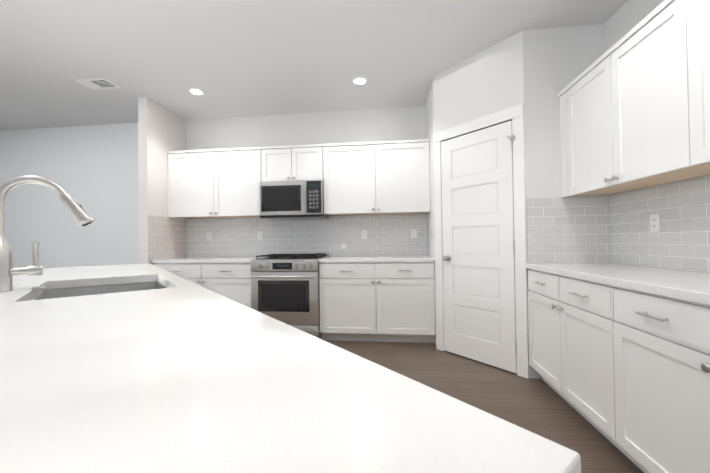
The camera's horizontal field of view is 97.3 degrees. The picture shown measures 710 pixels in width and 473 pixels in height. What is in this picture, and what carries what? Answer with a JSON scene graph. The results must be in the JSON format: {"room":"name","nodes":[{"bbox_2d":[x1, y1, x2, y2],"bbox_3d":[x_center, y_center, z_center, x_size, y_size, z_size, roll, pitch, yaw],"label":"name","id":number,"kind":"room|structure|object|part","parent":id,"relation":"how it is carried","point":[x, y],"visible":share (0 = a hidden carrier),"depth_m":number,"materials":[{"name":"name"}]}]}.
{"room":"kitchen","nodes":[
{"label":"kitchen","id":0,"kind":"room"},
{"bbox_2d":[138,97,185,264],"bbox_3d":[-2.396,-0.205,3.924,0.115,2.790,0.680,-1,-1,6],"label":"wall","id":1,"kind":"structure","parent":0,"point":[161,131],"depth_m":3.68,"materials":[{"name":"white paint"}]},
{"bbox_2d":[148,215,185,259],"bbox_3d":[-2.332,0.017,3.911,0.006,0.513,0.672,-1,-1,6],"label":"backsplash","id":2,"kind":"structure","parent":1,"relation":"attached to","point":[166,237],"depth_m":3.87,"materials":[{"name":"tile"}]},
{"bbox_2d":[0,106,427,267],"bbox_3d":[-1.691,-0.209,4.264,8.000,2.790,0.150,-1,-1,6],"label":"wall","id":3,"kind":"structure","parent":0,"point":[92,170],"depth_m":4.40,"materials":[{"name":"white paint"}]},
{"bbox_2d":[167,147,261,217],"bbox_3d":[-1.722,-0.661,4.003,1.214,0.828,0.379,-1,-1,6],"label":"upper cabinet","id":4,"kind":"object","parent":3,"relation":"attached to","point":[215,183],"visible":1,"depth_m":3.85,"materials":[{"name":"white wood"}]},
{"bbox_2d":[261,144,322,181],"bbox_3d":[-0.741,-0.874,3.897,0.758,0.428,0.379,-1,-1,6],"label":"upper cabinet","id":5,"kind":"object","parent":3,"relation":"attached to","point":[291,162],"visible":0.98,"depth_m":3.74,"materials":[{"name":"white wood"}]},
{"bbox_2d":[260,180,328,219],"bbox_3d":[-0.740,-0.440,3.850,0.758,0.434,0.443,-1,-1,6],"label":"microwave","id":6,"kind":"object","parent":5,"relation":"attached to","point":[294,200],"visible":0.96,"depth_m":3.68,"materials":[{"name":"silver metal"}]},
{"bbox_2d":[186,214,427,256],"bbox_3d":[-0.695,-0.001,4.071,3.213,0.513,0.006,-1,-1,6],"label":"backsplash","id":7,"kind":"structure","parent":3,"relation":"attached to","point":[388,235],"depth_m":4.05,"materials":[{"name":"tile"}]},
{"bbox_2d":[207,232,211,240],"bbox_3d":[-1.956,-0.001,4.203,0.072,0.116,0.008,-1,-1,6],"label":"electrical outlet","id":8,"kind":"object","parent":7,"relation":"attached to","point":[209,236],"visible":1,"depth_m":4.20,"materials":[{"name":"white plastic"}]},
{"bbox_2d":[258,231,262,239],"bbox_3d":[-1.250,-0.011,4.125,0.072,0.116,0.008,-1,-1,6],"label":"electrical outlet","id":9,"kind":"object","parent":7,"relation":"attached to","point":[260,235],"visible":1,"depth_m":4.12,"materials":[{"name":"white plastic"}]},
{"bbox_2d":[362,230,366,238],"bbox_3d":[0.121,-0.029,3.973,0.072,0.116,0.008,-1,-1,6],"label":"electrical outlet","id":10,"kind":"object","parent":7,"relation":"attached to","point":[364,234],"visible":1,"depth_m":3.97,"materials":[{"name":"white plastic"}]},
{"bbox_2d":[411,229,416,237],"bbox_3d":[0.737,-0.037,3.905,0.072,0.116,0.008,-1,-1,6],"label":"electrical outlet","id":11,"kind":"object","parent":7,"relation":"attached to","point":[413,233],"visible":1,"depth_m":3.90,"materials":[{"name":"white plastic"}]},
{"bbox_2d":[323,139,429,214],"bbox_3d":[0.257,-0.687,3.784,1.237,0.828,0.379,-1,-1,6],"label":"upper cabinet","id":12,"kind":"object","parent":3,"relation":"attached to","point":[376,177],"visible":1,"depth_m":3.63,"materials":[{"name":"white wood"}]},
{"bbox_2d":[0,0,627,130],"bbox_3d":[-2.240,-1.711,-0.512,8.100,0.100,9.900,-1,-1,6],"label":"ceiling","id":13,"kind":"structure","parent":0,"point":[235,58],"depth_m":2.74,"materials":[{"name":"white paint"}]},
{"bbox_2d":[74,78,120,89],"bbox_3d":[-2.694,-1.599,3.280,0.340,0.011,0.200,-1,-1,6],"label":"ceiling vent","id":14,"kind":"object","parent":13,"relation":"in","point":[98,83],"visible":1,"depth_m":3.26,"materials":[{"name":"white metal"}]},
{"bbox_2d":[188,88,204,94],"bbox_3d":[-1.766,-1.609,3.479,0.168,0.008,0.168,-1,-1,6],"label":"recessed light","id":15,"kind":"object","parent":13,"relation":"in","point":[195,91],"visible":1,"depth_m":3.47,"materials":[{"name":"white plastic"}]},
{"bbox_2d":[352,77,367,84],"bbox_3d":[0.054,-1.633,3.287,0.168,0.008,0.168,-1,-1,6],"label":"recessed light","id":16,"kind":"object","parent":13,"relation":"in","point":[359,80],"visible":1,"depth_m":3.27,"materials":[{"name":"white plastic"}]},
{"bbox_2d":[321,337,643,472],"bbox_3d":[-2.206,1.154,-0.550,8.100,0.050,9.900,-1,-1,6],"label":"floor","id":17,"kind":"structure","parent":0,"point":[541,407],"depth_m":2.24,"materials":[{"name":"brown wood"}]},
{"bbox_2d":[151,257,266,307],"bbox_3d":[-1.718,0.724,3.850,1.209,0.915,0.650,-1,-1,6],"label":"base cabinet","id":18,"kind":"object","parent":17,"relation":"on","point":[229,277],"visible":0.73,"depth_m":3.54,"materials":[{"name":"white wood"}]},
{"bbox_2d":[151,257,266,262],"bbox_3d":[-1.722,0.286,3.865,1.209,0.040,0.632,-1,-1,6],"label":"countertop","id":19,"kind":"structure","parent":18,"relation":"on","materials":[{"name":"white stone"}]},
{"bbox_2d":[251,253,328,338],"bbox_3d":[-0.743,0.692,3.692,0.756,0.952,0.696,-1,-1,6],"label":"gas range","id":20,"kind":"object","parent":17,"relation":"on","point":[284,288],"visible":0.83,"depth_m":3.40,"materials":[{"name":"silver metal"}]},
{"bbox_2d":[0,175,580,472],"bbox_3d":[-1.344,0.446,1.109,1.363,1.389,3.250,0,-1,-39],"label":"kitchen island","id":21,"kind":"object","parent":17,"relation":"on","point":[137,368],"visible":1,"depth_m":0.37,"materials":[{"name":"white stone"}]},
{"bbox_2d":[0,175,93,291],"bbox_3d":[-1.286,-0.018,1.286,0.329,0.459,0.086,0,-1,-39],"label":"faucet","id":22,"kind":"object","parent":21,"relation":"on","point":[83,218],"depth_m":1.25,"materials":[{"name":"silver metal"}]},
{"bbox_2d":[33,281,166,299],"bbox_3d":[-1.102,0.357,1.389,0.484,0.210,0.704,0,-1,-39],"label":"sink","id":23,"kind":"object","parent":21,"relation":"in","point":[71,290],"depth_m":1.62,"materials":[{"name":"metal"}]},
{"bbox_2d":[319,255,435,342],"bbox_3d":[0.258,0.697,3.631,1.238,0.915,0.650,-1,-1,6],"label":"base cabinet","id":24,"kind":"object","parent":17,"relation":"on","point":[379,298],"visible":1,"depth_m":3.35,"materials":[{"name":"white painted wood"},{"name":"brushed nickel"}]},
{"bbox_2d":[319,255,434,262],"bbox_3d":[0.254,0.260,3.646,1.238,0.040,0.632,-1,-1,6],"label":"countertop","id":25,"kind":"structure","parent":24,"relation":"on","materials":[{"name":"white stone"}]},
{"bbox_2d":[528,269,709,472],"bbox_3d":[1.498,0.667,0.950,0.650,0.875,3.015,-1,-1,6],"label":"base cabinet","id":26,"kind":"object","parent":17,"relation":"on","point":[614,368],"depth_m":1.43,"materials":[{"name":"white wood"}]},
{"bbox_2d":[525,263,709,305],"bbox_3d":[1.501,0.209,0.955,0.632,0.040,3.015,-1,-1,6],"label":"countertop","id":27,"kind":"structure","parent":26,"relation":"on","point":[690,286],"depth_m":1.55,"materials":[{"name":"white stone"}]},
{"bbox_3d":[1.189,0.389,0.999,0.033,0.142,2.658,-1,-1,6],"label":"base cabinet handles on the right wall","id":28,"kind":"part","parent":26,"relation":"part of","materials":[{"name":"silver metal"}]},
{"bbox_2d":[425,23,608,378],"bbox_3d":[1.440,-0.261,3.167,1.235,2.790,1.340,-1,-1,6],"label":"wall","id":29,"kind":"structure","parent":0,"point":[535,72],"depth_m":2.51,"materials":[{"name":"white paint"}]},
{"bbox_2d":[441,120,516,372],"bbox_3d":[1.074,0.086,2.810,0.082,2.073,0.730,0,-1,-38],"label":"pantry door","id":30,"kind":"structure","parent":29,"relation":"in","point":[478,258],"depth_m":2.80,"materials":[{"name":"white wood"}]},
{"bbox_2d":[433,103,528,378],"bbox_3d":[1.090,0.038,2.842,0.022,2.193,0.891,0,-1,-38],"label":"door frame","id":31,"kind":"structure","parent":29,"relation":"attached to","point":[515,114],"depth_m":2.55,"materials":[{"name":"white wood"}]},
{"bbox_2d":[526,197,609,262],"bbox_3d":[1.674,-0.050,2.460,0.604,0.513,0.006,-1,-1,6],"label":"backsplash","id":32,"kind":"structure","parent":29,"relation":"attached to","point":[569,230],"depth_m":2.46,"materials":[{"name":"tile"}]},
{"bbox_2d":[605,0,709,272],"bbox_3d":[1.675,-0.318,-0.964,0.157,2.790,9.500,-1,-1,6],"label":"wall","id":33,"kind":"structure","parent":0,"point":[680,240],"depth_m":1.99,"materials":[{"name":"tile"}]},
{"bbox_2d":[562,0,709,195],"bbox_3d":[1.732,-0.737,1.850,0.347,0.816,1.031,-1,-1,6],"label":"upper cabinet","id":34,"kind":"object","parent":33,"relation":"attached to","point":[634,105],"depth_m":1.70,"materials":[{"name":"white wood"}]},
{"bbox_2d":[650,213,659,231],"bbox_3d":[1.923,-0.087,2.005,0.008,0.116,0.072,-1,-1,6],"label":"electrical outlet","id":35,"kind":"object","parent":33,"relation":"attached to","point":[654,222],"visible":1,"depth_m":2.00,"materials":[{"name":"white plastic"}]},
{"bbox_2d":[698,0,709,163],"bbox_3d":[1.628,-0.748,0.916,0.347,0.816,1.091,-1,-1,6],"label":"upper cabinet","id":36,"kind":"object","parent":33,"relation":"attached to","point":[703,5],"depth_m":1.35,"materials":[{"name":"white wood"}]}
]}

